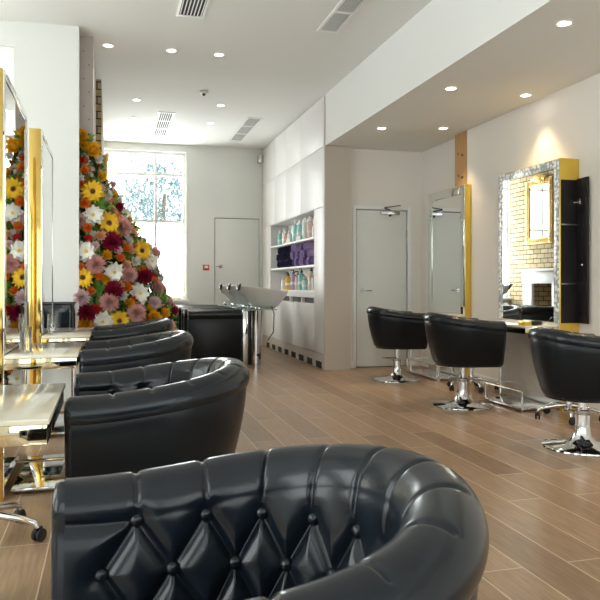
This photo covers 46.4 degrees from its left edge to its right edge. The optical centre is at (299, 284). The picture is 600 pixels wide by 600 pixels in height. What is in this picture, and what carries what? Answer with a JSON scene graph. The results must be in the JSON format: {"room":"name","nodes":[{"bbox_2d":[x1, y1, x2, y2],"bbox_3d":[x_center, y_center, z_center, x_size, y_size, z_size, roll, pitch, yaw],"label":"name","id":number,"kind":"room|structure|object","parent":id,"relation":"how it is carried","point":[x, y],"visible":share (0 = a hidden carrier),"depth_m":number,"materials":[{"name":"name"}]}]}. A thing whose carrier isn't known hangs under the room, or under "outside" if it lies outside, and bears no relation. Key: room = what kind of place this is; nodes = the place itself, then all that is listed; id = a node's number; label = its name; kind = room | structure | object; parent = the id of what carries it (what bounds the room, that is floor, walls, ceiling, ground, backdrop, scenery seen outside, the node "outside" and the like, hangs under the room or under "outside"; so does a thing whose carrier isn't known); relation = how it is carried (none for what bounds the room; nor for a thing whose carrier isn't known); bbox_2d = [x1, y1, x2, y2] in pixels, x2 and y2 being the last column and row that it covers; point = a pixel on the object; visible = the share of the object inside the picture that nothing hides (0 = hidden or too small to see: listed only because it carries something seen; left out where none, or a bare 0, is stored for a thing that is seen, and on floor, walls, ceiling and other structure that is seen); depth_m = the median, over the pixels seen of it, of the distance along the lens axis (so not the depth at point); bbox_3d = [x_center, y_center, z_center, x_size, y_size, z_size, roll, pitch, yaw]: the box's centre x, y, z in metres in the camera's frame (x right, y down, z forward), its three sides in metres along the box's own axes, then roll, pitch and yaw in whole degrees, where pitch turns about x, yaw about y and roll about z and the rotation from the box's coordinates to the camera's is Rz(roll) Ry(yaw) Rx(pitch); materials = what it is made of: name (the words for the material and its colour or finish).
{"room":"salon","nodes":[
{"label":"salon","id":0,"kind":"room"},
{"bbox_2d":[0,20,13,46],"bbox_3d":[-3.814,-0.675,6.301,2.340,3.550,0.180,0,0,-15],"label":"wall","id":1,"kind":"structure","parent":0,"point":[6,27],"depth_m":6.50,"materials":[{"name":"white paint"}]},
{"bbox_2d":[0,46,13,86],"bbox_3d":[-3.426,-0.760,6.380,1.530,2.920,0.050,0,0,-15],"label":"window","id":2,"kind":"structure","parent":1,"relation":"in","point":[6,53],"depth_m":6.55,"materials":[{"name":"white paint"}]},
{"bbox_2d":[14,21,79,400],"bbox_3d":[-2.407,-0.675,6.683,0.575,3.550,0.220,0,0,-15],"label":"wall column","id":3,"kind":"structure","parent":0,"point":[46,56],"depth_m":6.60,"materials":[{"name":"white paint"}]},
{"bbox_2d":[80,36,95,287],"bbox_3d":[-2.594,-0.675,7.436,0.790,3.550,1.288,0,0,-15],"label":"wall pier","id":4,"kind":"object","parent":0,"point":[87,57],"visible":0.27,"depth_m":6.91,"materials":[{"name":"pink paint"}]},
{"bbox_2d":[96,79,103,162],"bbox_3d":[-3.246,-0.675,10.051,0.800,3.550,3.700,0,0,-15],"label":"brick wall","id":5,"kind":"structure","parent":0,"point":[99,109],"depth_m":8.36,"materials":[{"name":"beige brick"}]},
{"bbox_2d":[103,153,109,179],"bbox_3d":[-3.018,-1.404,10.941,0.102,1.308,0.840,0,0,-15],"label":"gilt mirror","id":6,"kind":"object","parent":5,"relation":"attached to","point":[107,158],"visible":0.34,"depth_m":10.57,"materials":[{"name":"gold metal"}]},
{"bbox_2d":[117,157,181,220],"bbox_3d":[-3.826,-1.130,19.141,2.960,4.873,2.242,0,0,1],"label":"tree","id":7,"kind":"object","parent":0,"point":[161,214],"visible":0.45,"depth_m":18.84,"materials":[{"name":"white plant"}]},
{"bbox_2d":[104,141,263,344],"bbox_3d":[-1.737,-0.675,12.507,5.200,3.550,0.250,0,0,-15],"label":"wall","id":8,"kind":"structure","parent":0,"point":[222,182],"depth_m":12.41,"materials":[{"name":"white paint"}]},
{"bbox_2d":[104,149,188,301],"bbox_3d":[-2.679,-1.005,12.142,1.470,2.630,0.240,0,0,-15],"label":"window","id":9,"kind":"structure","parent":8,"relation":"in","point":[169,237],"depth_m":12.32,"materials":[{"name":"white paint"}]},
{"bbox_2d":[203,265,208,269],"bbox_3d":[-1.661,-0.300,12.379,0.110,0.100,0.036,0,0,-15],"label":"button","id":10,"kind":"object","parent":8,"relation":"attached to","point":[205,267],"visible":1,"depth_m":12.37,"materials":[{"name":"red plastic"}]},
{"bbox_2d":[215,218,258,305],"bbox_3d":[-1.123,-0.044,12.536,0.816,2.288,0.134,0,0,-15],"label":"door","id":11,"kind":"structure","parent":8,"relation":"in","point":[236,240],"depth_m":12.55,"materials":[{"name":"white paint"}]},
{"bbox_2d":[257,155,263,163],"bbox_3d":[-0.711,-2.250,12.573,0.095,0.140,0.120,0,0,-15],"label":"sensor","id":12,"kind":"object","parent":8,"relation":"attached to","point":[260,158],"depth_m":12.52,"materials":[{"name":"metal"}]},
{"bbox_2d":[0,0,431,148],"bbox_3d":[-0.827,-2.500,4.956,7.600,0.100,15.400,0,0,-15],"label":"ceiling","id":13,"kind":"structure","parent":0,"point":[274,66],"depth_m":7.52,"materials":[{"name":"white paint"}]},
{"bbox_2d":[102,43,113,47],"bbox_3d":[-1.966,-2.446,7.165,0.116,0.007,0.116,0,0,-15],"label":"recessed light","id":14,"kind":"object","parent":13,"relation":"in","point":[107,45],"visible":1,"depth_m":7.16,"materials":[{"name":"white paint"}]},
{"bbox_2d":[152,111,175,136],"bbox_3d":[-2.103,-2.443,10.724,0.240,0.013,1.640,0,0,-15],"label":"ceiling vent","id":15,"kind":"object","parent":13,"relation":"in","point":[164,120],"visible":1,"depth_m":10.60,"materials":[{"name":"white metal"}]},
{"bbox_2d":[166,49,176,52],"bbox_3d":[-1.345,-2.446,7.323,0.116,0.007,0.116,0,0,-15],"label":"recessed light","id":16,"kind":"object","parent":13,"relation":"in","point":[167,50],"visible":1,"depth_m":7.32,"materials":[{"name":"white paint"}]},
{"bbox_2d":[176,0,209,18],"bbox_3d":[-0.815,-2.443,5.695,0.250,0.013,1.460,0,0,-15],"label":"ceiling vent","id":17,"kind":"object","parent":13,"relation":"in","point":[186,8],"visible":1,"depth_m":6.21,"materials":[{"name":"white metal"}]},
{"bbox_2d":[199,90,207,95],"bbox_3d":[-1.222,-2.424,8.890,0.110,0.051,0.110,0,0,-15],"label":"smoke detector","id":18,"kind":"object","parent":13,"relation":"attached to","point":[203,92],"visible":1,"depth_m":8.87,"materials":[{"name":"white plastic"}]},
{"bbox_2d":[214,53,223,56],"bbox_3d":[-0.863,-2.446,7.454,0.116,0.007,0.116,0,0,-15],"label":"recessed light","id":19,"kind":"object","parent":13,"relation":"in","point":[215,54],"visible":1,"depth_m":7.45,"materials":[{"name":"white paint"}]},
{"bbox_2d":[229,117,262,140],"bbox_3d":[-0.879,-2.443,11.082,0.230,0.013,1.690,0,0,-15],"label":"ceiling vent","id":20,"kind":"object","parent":13,"relation":"in","point":[250,123],"visible":1,"depth_m":10.98,"materials":[{"name":"white metal"}]},
{"bbox_2d":[316,0,366,33],"bbox_3d":[0.455,-2.443,6.056,0.210,0.013,1.490,0,0,-15],"label":"ceiling vent","id":21,"kind":"object","parent":13,"relation":"in","point":[345,10],"visible":1,"depth_m":6.37,"materials":[{"name":"white metal"}]},
{"bbox_2d":[0,345,599,599],"bbox_3d":[-0.827,1.150,4.956,7.600,0.100,15.400,0,0,-15],"label":"floor","id":22,"kind":"structure","parent":0,"point":[541,505],"depth_m":4.56,"materials":[{"name":"brown wood"}]},
{"bbox_2d":[0,502,46,541],"bbox_3d":[-1.360,0.827,3.007,0.535,0.544,0.547,0,0,2],"label":"stool","id":23,"kind":"object","parent":22,"relation":"on","point":[39,533],"visible":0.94,"depth_m":2.99,"materials":[{"name":"silver metal"}]},
{"bbox_2d":[0,383,65,447],"bbox_3d":[-0.964,0.000,2.070,0.463,2.200,0.900,0,0,-15],"label":"station","id":24,"kind":"object","parent":22,"relation":"on","point":[29,413],"visible":1,"depth_m":2.00,"materials":[{"name":"gold metal"}]},
{"bbox_2d":[0,383,65,426],"bbox_3d":[-0.938,0.368,2.175,0.357,0.016,0.710,0,0,-15],"label":"shelf","id":25,"kind":"object","parent":24,"relation":"attached to","point":[21,405],"depth_m":2.12,"materials":[{"name":"beige stone"}]},
{"bbox_2d":[0,68,82,500],"bbox_3d":[-1.505,0.000,4.057,0.460,2.200,1.060,0,0,-15],"label":"station","id":26,"kind":"object","parent":22,"relation":"on","point":[40,472],"visible":0.77,"depth_m":3.79,"materials":[{"name":"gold metal"}]},
{"bbox_2d":[3,70,26,496],"bbox_3d":[-1.638,-0.006,4.042,0.004,2.172,1.004,0,0,-15],"label":"mirror","id":27,"kind":"object","parent":26,"relation":"attached to","point":[14,114],"depth_m":3.91,"materials":[{"name":"silver metal"}]},
{"bbox_2d":[19,326,31,351],"bbox_3d":[-1.468,0.292,3.746,0.064,0.135,0.064,0,0,-15],"label":"crystal tumbler","id":28,"kind":"object","parent":26,"relation":"on","point":[25,334],"visible":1,"depth_m":3.72,"materials":[{"name":"white"}]},
{"bbox_2d":[4,342,82,358],"bbox_3d":[-1.420,0.368,3.946,0.354,0.016,0.800,0,0,-15],"label":"shelf","id":29,"kind":"object","parent":26,"relation":"attached to","point":[66,350],"depth_m":3.76,"materials":[{"name":"beige stone"}]},
{"bbox_2d":[27,302,75,396],"bbox_3d":[-2.243,0.630,6.240,0.460,0.940,0.420,0,0,-15],"label":"armchair","id":30,"kind":"object","parent":22,"relation":"on","point":[65,311],"visible":0.15,"depth_m":6.38,"materials":[{"name":"black leather"}]},
{"bbox_2d":[29,128,92,434],"bbox_3d":[-1.816,0.000,5.403,0.425,2.200,1.100,0,0,-15],"label":"station","id":31,"kind":"object","parent":22,"relation":"on","point":[40,153],"visible":0.52,"depth_m":4.93,"materials":[{"name":"gold metal"}]},
{"bbox_2d":[41,130,52,383],"bbox_3d":[-1.954,-0.006,5.417,0.004,2.172,0.984,0,0,-15],"label":"mirror","id":32,"kind":"object","parent":31,"relation":"attached to","point":[46,153],"depth_m":5.31,"materials":[{"name":"silver metal"}]},
{"bbox_2d":[47,314,56,332],"bbox_3d":[-1.859,0.289,5.246,0.071,0.140,0.071,0,0,-15],"label":"crystal tumbler","id":33,"kind":"object","parent":31,"relation":"on","point":[51,318],"visible":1,"depth_m":5.22,"materials":[{"name":"white"}]},
{"bbox_2d":[41,327,92,338],"bbox_3d":[-1.764,0.368,5.365,0.324,0.016,1.000,0,0,-15],"label":"shelf","id":34,"kind":"object","parent":31,"relation":"attached to","point":[83,332],"depth_m":5.07,"materials":[{"name":"beige stone"}]},
{"bbox_2d":[72,127,179,349],"bbox_3d":[-1.740,-0.176,7.285,1.015,2.690,1.381,0,0,0],"label":"flower arrangement","id":35,"kind":"object","parent":22,"relation":"on","point":[119,270],"visible":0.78,"depth_m":6.84,"materials":[{"name":"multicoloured plant"}]},
{"bbox_2d":[91,318,172,340],"bbox_3d":[-1.334,0.686,5.596,0.625,0.828,0.702,0,0,-15],"label":"salon chair","id":36,"kind":"object","parent":22,"relation":"on","point":[105,332],"visible":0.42,"depth_m":5.32,"materials":[{"name":"black leather"}]},
{"bbox_2d":[79,331,193,372],"bbox_3d":[-0.929,0.686,4.027,0.625,0.828,0.702,0,0,-15],"label":"salon chair","id":37,"kind":"object","parent":22,"relation":"on","point":[142,351],"visible":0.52,"depth_m":3.73,"materials":[{"name":"black leather"}]},
{"bbox_2d":[64,357,249,478],"bbox_3d":[-0.493,0.686,2.498,0.625,0.828,0.702,0,0,-15],"label":"salon chair","id":38,"kind":"object","parent":22,"relation":"on","point":[136,419],"visible":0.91,"depth_m":2.19,"materials":[{"name":"black leather"}]},
{"bbox_2d":[173,283,239,329],"bbox_3d":[-1.292,0.541,11.255,1.423,1.117,0.676,0,0,-15],"label":"shampoo station","id":39,"kind":"object","parent":22,"relation":"on","point":[223,288],"visible":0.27,"depth_m":11.20,"materials":[{"name":"silver metal"}]},
{"bbox_2d":[219,283,239,304],"bbox_3d":[-0.953,0.162,11.346,0.722,0.359,0.470,0,0,-15],"label":"basin","id":40,"kind":"object","parent":39,"relation":"in","point":[223,288],"depth_m":11.20,"materials":[{"name":"white ceramic"}]},
{"bbox_2d":[178,283,261,330],"bbox_3d":[-1.077,0.541,10.463,1.423,1.117,0.676,0,0,-15],"label":"shampoo station","id":41,"kind":"object","parent":22,"relation":"on","point":[231,289],"visible":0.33,"depth_m":10.41,"materials":[{"name":"silver metal"}]},
{"bbox_2d":[227,283,250,305],"bbox_3d":[-0.739,0.162,10.555,0.722,0.359,0.470,0,0,-15],"label":"basin","id":42,"kind":"object","parent":41,"relation":"in","point":[232,289],"depth_m":10.41,"materials":[{"name":"white ceramic"}]},
{"bbox_2d":[183,283,287,364],"bbox_3d":[-0.860,0.541,9.662,1.423,1.117,0.676,0,0,-15],"label":"shampoo station","id":43,"kind":"object","parent":22,"relation":"on","point":[215,332],"visible":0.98,"depth_m":9.36,"materials":[{"name":"black leather"}]},
{"bbox_2d":[239,308,276,309],"bbox_3d":[-0.592,0.342,9.719,0.450,0.012,0.430,0,0,-15],"label":"glass tray","id":44,"kind":"object","parent":43,"relation":"on","point":[239,308],"depth_m":9.57,"materials":[{"name":"teal"}]},
{"bbox_2d":[236,283,287,308],"bbox_3d":[-0.521,0.162,9.754,0.722,0.359,0.470,0,0,-15],"label":"basin","id":45,"kind":"object","parent":43,"relation":"in","point":[257,297],"depth_m":9.60,"materials":[{"name":"white ceramic"}]},
{"bbox_2d":[51,444,488,599],"bbox_3d":[-0.053,0.686,1.022,0.625,0.828,0.702,0,0,-15],"label":"salon chair","id":46,"kind":"object","parent":22,"relation":"on","point":[312,521],"visible":1,"depth_m":1.19,"materials":[{"name":"black leather"}]},
{"bbox_2d":[262,96,350,369],"bbox_3d":[-0.009,-0.670,10.869,0.362,3.540,3.796,0,0,-15],"label":"storage cabinet","id":47,"kind":"object","parent":22,"relation":"on","point":[303,177],"visible":0.94,"depth_m":9.62,"materials":[{"name":"beige"}]},
{"bbox_2d":[278,231,281,244],"bbox_3d":[-0.336,-0.774,11.773,0.085,0.249,0.084,0,0,-5],"label":"bottle","id":48,"kind":"object","parent":47,"relation":"on","point":[279,234],"visible":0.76,"depth_m":11.74,"materials":[{"name":"teal plastic"}]},
{"bbox_2d":[283,231,286,243],"bbox_3d":[-0.241,-0.763,11.426,0.085,0.226,0.084,0,0,-24],"label":"bottle","id":49,"kind":"object","parent":47,"relation":"on","point":[284,234],"visible":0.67,"depth_m":11.39,"materials":[{"name":"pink plastic"}]},
{"bbox_2d":[287,231,291,241],"bbox_3d":[-0.158,-0.746,11.117,0.085,0.192,0.084,0,0,-17],"label":"bottle","id":50,"kind":"object","parent":47,"relation":"on","point":[289,235],"visible":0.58,"depth_m":11.08,"materials":[{"name":"white plastic"}]},
{"bbox_2d":[271,237,313,247],"bbox_3d":[-0.011,-0.635,10.768,0.300,0.030,2.650,0,0,-15],"label":"shelf","id":51,"kind":"object","parent":47,"relation":"attached to","point":[311,239],"depth_m":10.59,"materials":[{"name":"white paint"}]},
{"bbox_2d":[271,265,313,270],"bbox_3d":[-0.011,-0.255,10.768,0.300,0.030,2.650,0,0,-15],"label":"shelf","id":52,"kind":"object","parent":47,"relation":"attached to","point":[306,267],"depth_m":10.93,"materials":[{"name":"white paint"}]},
{"bbox_2d":[292,220,296,241],"bbox_3d":[-0.076,-0.820,10.818,0.085,0.339,0.084,0,0,10],"label":"bottle","id":53,"kind":"object","parent":47,"relation":"on","point":[294,228],"visible":0.7,"depth_m":10.79,"materials":[{"name":"teal plastic"}]},
{"bbox_2d":[279,289,313,292],"bbox_3d":[-0.006,0.098,10.769,0.310,0.025,2.650,0,0,-15],"label":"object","id":54,"kind":"structure","parent":47,"relation":"on","point":[311,291],"depth_m":10.15,"materials":[{"name":"white paint"}]},
{"bbox_2d":[281,276,285,289],"bbox_3d":[-0.264,-0.025,11.585,0.101,0.220,0.100,0,0,-22],"label":"bottle","id":55,"kind":"object","parent":54,"relation":"on","point":[284,277],"visible":0.77,"depth_m":11.54,"materials":[{"name":"beige plastic"}]},
{"bbox_2d":[285,273,290,289],"bbox_3d":[-0.185,-0.054,11.296,0.101,0.278,0.100,0,0,-41],"label":"pump bottle","id":56,"kind":"object","parent":54,"relation":"on","point":[287,280],"visible":0.84,"depth_m":11.26,"materials":[{"name":"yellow plastic"}]},
{"bbox_2d":[290,270,295,289],"bbox_3d":[-0.099,-0.075,10.977,0.101,0.320,0.100,0,0,-20],"label":"pump bottle","id":57,"kind":"object","parent":54,"relation":"on","point":[292,278],"visible":0.87,"depth_m":10.94,"materials":[{"name":"purple plastic"}]},
{"bbox_2d":[295,271,298,289],"bbox_3d":[-0.031,-0.059,10.726,0.101,0.289,0.100,0,0,-9],"label":"pump bottle","id":58,"kind":"object","parent":54,"relation":"on","point":[296,277],"visible":0.62,"depth_m":10.68,"materials":[{"name":"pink plastic"}]},
{"bbox_2d":[298,268,304,289],"bbox_3d":[0.024,-0.080,10.524,0.101,0.330,0.100,0,0,-42],"label":"pump bottle","id":59,"kind":"object","parent":54,"relation":"on","point":[301,276],"visible":0.84,"depth_m":10.49,"materials":[{"name":"teal plastic"}]},
{"bbox_2d":[302,277,307,289],"bbox_3d":[0.076,-0.015,10.331,0.101,0.200,0.100,0,0,11],"label":"bottle","id":60,"kind":"object","parent":54,"relation":"on","point":[304,281],"visible":0.83,"depth_m":10.29,"materials":[{"name":"teal plastic"}]},
{"bbox_2d":[308,268,313,289],"bbox_3d":[0.163,-0.085,10.012,0.101,0.341,0.100,0,0,-36],"label":"pump bottle","id":61,"kind":"object","parent":54,"relation":"on","point":[310,275],"visible":0.59,"depth_m":9.97,"materials":[{"name":"beige plastic"}]},
{"bbox_2d":[311,273,313,290],"bbox_3d":[0.210,-0.035,9.839,0.101,0.240,0.100,0,0,-3],"label":"bottle","id":62,"kind":"object","parent":54,"relation":"on","point":[312,279],"visible":0.34,"depth_m":9.80,"materials":[{"name":"white plastic"}]},
{"bbox_2d":[297,221,301,238],"bbox_3d":[0.002,-0.802,10.528,0.085,0.305,0.084,0,0,11],"label":"bottle","id":63,"kind":"object","parent":47,"relation":"on","point":[299,228],"visible":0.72,"depth_m":10.49,"materials":[{"name":"teal plastic"}]},
{"bbox_2d":[303,218,306,238],"bbox_3d":[0.081,-0.808,10.239,0.085,0.316,0.084,0,0,9],"label":"bottle","id":64,"kind":"object","parent":47,"relation":"on","point":[305,219],"visible":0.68,"depth_m":10.20,"materials":[{"name":"white plastic"}]},
{"bbox_2d":[307,217,312,237],"bbox_3d":[0.149,-0.802,9.988,0.085,0.305,0.084,0,0,-11],"label":"bottle","id":65,"kind":"object","parent":47,"relation":"on","point":[310,223],"visible":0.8,"depth_m":9.95,"materials":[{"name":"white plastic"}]},
{"bbox_2d":[308,256,313,264],"bbox_3d":[0.252,-0.333,9.819,0.254,0.121,0.123,0,0,-15],"label":"rolled towel","id":66,"kind":"object","parent":47,"relation":"on","point":[311,259],"visible":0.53,"depth_m":9.76,"materials":[{"name":"purple fabric"}]},
{"bbox_3d":[0.214,-0.333,9.948,0.254,0.121,0.121,0,-30,-15],"label":"rolled towel","id":67,"kind":"object","parent":47,"relation":"on","visible":0},
{"bbox_2d":[307,249,313,256],"bbox_3d":[0.236,-0.441,9.884,0.254,0.121,0.121,0,0,-15],"label":"rolled towel","id":68,"kind":"object","parent":67,"relation":"on","point":[310,253],"visible":0.46,"depth_m":9.82,"materials":[{"name":"purple fabric"}]},
{"bbox_2d":[306,241,313,249],"bbox_3d":[0.221,-0.549,9.950,0.254,0.121,0.121,0,0,-15],"label":"rolled towel","id":69,"kind":"object","parent":68,"relation":"on","point":[310,245],"visible":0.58,"depth_m":9.88,"materials":[{"name":"purple fabric"}]},
{"bbox_2d":[366,306,427,382],"bbox_3d":[1.079,0.675,8.059,0.625,0.850,0.702,0,0,-8],"label":"salon chair","id":70,"kind":"object","parent":22,"relation":"on","point":[395,330],"visible":1,"depth_m":7.80,"materials":[{"name":"black leather"}]},
{"bbox_2d":[405,184,470,380],"bbox_3d":[1.636,-0.025,8.433,0.415,2.250,0.960,0,0,-15],"label":"station","id":71,"kind":"object","parent":22,"relation":"on","point":[449,210],"visible":0.59,"depth_m":8.38,"materials":[{"name":"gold metal"}]},
{"bbox_2d":[428,185,464,376],"bbox_3d":[1.763,-0.031,8.467,0.009,2.222,0.944,0,0,-15],"label":"mirror","id":72,"kind":"object","parent":71,"relation":"attached to","point":[446,208],"depth_m":8.44,"materials":[{"name":"silver metal"}]},
{"bbox_2d":[423,312,506,410],"bbox_3d":[1.438,0.675,6.353,0.625,0.850,0.702,0,0,-8],"label":"salon chair","id":73,"kind":"object","parent":22,"relation":"on","point":[462,343],"visible":1,"depth_m":6.10,"materials":[{"name":"black leather"}]},
{"bbox_2d":[447,368,498,392],"bbox_3d":[1.785,0.827,7.333,0.535,0.544,0.547,0,0,-24],"label":"stool","id":74,"kind":"object","parent":22,"relation":"on","point":[471,378],"visible":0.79,"depth_m":7.31,"materials":[{"name":"silver metal"}]},
{"bbox_2d":[483,158,588,411],"bbox_3d":[2.074,-0.005,6.511,0.575,2.210,1.160,0,0,-15],"label":"station","id":75,"kind":"object","parent":22,"relation":"on","point":[544,207],"visible":0.69,"depth_m":6.40,"materials":[{"name":"gold metal"}]},
{"bbox_2d":[487,320,557,327],"bbox_3d":[1.978,0.368,6.578,0.324,0.016,0.980,0,0,-15],"label":"shelf","id":76,"kind":"object","parent":75,"relation":"attached to","point":[510,323],"depth_m":6.27,"materials":[{"name":"beige stone"}]},
{"bbox_2d":[518,321,531,325],"bbox_3d":[1.977,0.342,6.153,0.070,0.035,0.100,0,0,-15],"label":"box","id":77,"kind":"object","parent":75,"relation":"on","point":[524,323],"visible":1,"depth_m":6.11,"materials":[{"name":"gold metal"}]},
{"bbox_2d":[499,159,558,322],"bbox_3d":[2.140,-0.381,6.612,0.005,1.442,0.984,0,0,-15],"label":"mirror","id":78,"kind":"object","parent":75,"relation":"on","point":[528,196],"depth_m":6.57,"materials":[{"name":"silver metal"}]},
{"bbox_2d":[531,320,542,325],"bbox_3d":[2.093,0.339,6.184,0.044,0.040,0.180,0,0,40],"label":"hair clipper","id":79,"kind":"object","parent":75,"relation":"on","point":[538,322],"visible":1,"depth_m":6.14,"materials":[{"name":"black plastic"}]},
{"bbox_2d":[561,224,576,284],"bbox_3d":[2.372,-0.266,6.147,0.175,0.532,0.010,0,0,-15],"label":"shelf","id":80,"kind":"object","parent":75,"relation":"attached to","point":[568,231],"depth_m":6.15,"materials":[{"name":"black wood"}]},
{"bbox_2d":[528,327,599,456],"bbox_3d":[1.873,0.693,4.730,0.625,0.815,0.702,0,0,-9],"label":"salon chair","id":81,"kind":"object","parent":22,"relation":"on","point":[566,363],"visible":1,"depth_m":4.54,"materials":[{"name":"black leather"}]},
{"bbox_2d":[535,401,599,424],"bbox_3d":[2.179,0.827,5.717,0.535,0.544,0.547,0,0,-1],"label":"stool","id":82,"kind":"object","parent":22,"relation":"on","point":[556,404],"visible":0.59,"depth_m":5.70,"materials":[{"name":"silver metal"}]},
{"bbox_2d":[351,149,420,360],"bbox_3d":[1.162,-0.345,9.424,1.220,2.890,0.140,0,0,-15],"label":"wall","id":83,"kind":"structure","parent":0,"point":[385,178],"depth_m":9.38,"materials":[{"name":"white paint"}]},
{"bbox_2d":[356,205,407,366],"bbox_3d":[1.099,0.017,9.314,0.738,2.167,0.158,0,0,-15],"label":"door","id":84,"kind":"structure","parent":83,"relation":"in","point":[380,234],"depth_m":9.32,"materials":[{"name":"white paint"}]},
{"bbox_2d":[353,206,410,367],"bbox_3d":[1.095,0.030,9.326,0.830,2.140,0.012,0,0,-15],"label":"trim","id":85,"kind":"structure","parent":83,"relation":"attached to","point":[354,207],"depth_m":9.22,"materials":[{"name":"white paint"}]},
{"bbox_2d":[412,359,421,365],"bbox_3d":[1.568,1.055,9.455,0.160,0.090,0.012,0,0,-15],"label":"baseboard","id":86,"kind":"structure","parent":83,"relation":"attached to","point":[414,363],"depth_m":9.45,"materials":[{"name":"white paint"}]},
{"bbox_2d":[421,73,599,403],"bbox_3d":[3.145,-0.345,4.066,0.200,2.890,11.400,0,0,-15],"label":"wall","id":87,"kind":"structure","parent":0,"point":[564,123],"depth_m":7.34,"materials":[{"name":"white paint"}]},
{"bbox_2d":[455,131,466,186],"bbox_3d":[1.939,-1.394,8.272,0.123,0.788,0.290,0,0,-15],"label":"trim","id":88,"kind":"structure","parent":87,"relation":"attached to","point":[460,139],"depth_m":8.24,"materials":[{"name":"brown wood"}]},
{"bbox_2d":[324,0,599,151],"bbox_3d":[2.470,-2.120,3.841,1.420,0.660,11.320,0,0,-15],"label":"soffit","id":89,"kind":"object","parent":87,"relation":"attached to","point":[494,52],"depth_m":6.20,"materials":[{"name":"white paint"}]},
{"bbox_2d":[444,87,456,90],"bbox_3d":[1.376,-1.786,6.383,0.116,0.007,0.116,0,0,-15],"label":"recessed light","id":90,"kind":"object","parent":89,"relation":"in","point":[446,88],"visible":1,"depth_m":6.38,"materials":[{"name":"white paint"}]},
{"bbox_2d":[519,93,531,96],"bbox_3d":[2.133,-1.786,6.610,0.116,0.007,0.116,0,0,-15],"label":"recessed light","id":91,"kind":"object","parent":89,"relation":"in","point":[525,94],"visible":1,"depth_m":6.62,"materials":[{"name":"white paint"}]},
{"bbox_2d":[555,20,572,26],"bbox_3d":[1.808,-1.786,4.791,0.116,0.007,0.116,0,0,-15],"label":"recessed light","id":92,"kind":"object","parent":89,"relation":"in","point":[563,23],"visible":1,"depth_m":4.79,"materials":[{"name":"white paint"}]},
{"bbox_2d":[474,373,599,414],"bbox_3d":[3.200,1.055,3.459,0.012,0.090,10.200,0,0,-15],"label":"baseboard","id":93,"kind":"structure","parent":87,"relation":"attached to","point":[594,405],"depth_m":7.45,"materials":[{"name":"white paint"}]},
{"bbox_3d":[0.041,-0.333,10.601,0.254,0.122,0.122,0,39,-15],"label":"rolled towel","id":94,"kind":"object","parent":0,"visible":0},
{"bbox_3d":[0.019,-0.441,10.665,0.254,0.122,0.122,0,-35,-15],"label":"rolled towel","id":95,"kind":"object","parent":94,"relation":"on","visible":0},
{"bbox_2d":[294,244,299,251],"bbox_3d":[0.036,-0.549,10.600,0.254,0.121,0.122,0,0,-15],"label":"rolled towel","id":96,"kind":"object","parent":95,"relation":"on","point":[296,246],"visible":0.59,"depth_m":10.53,"materials":[{"name":"purple fabric"}]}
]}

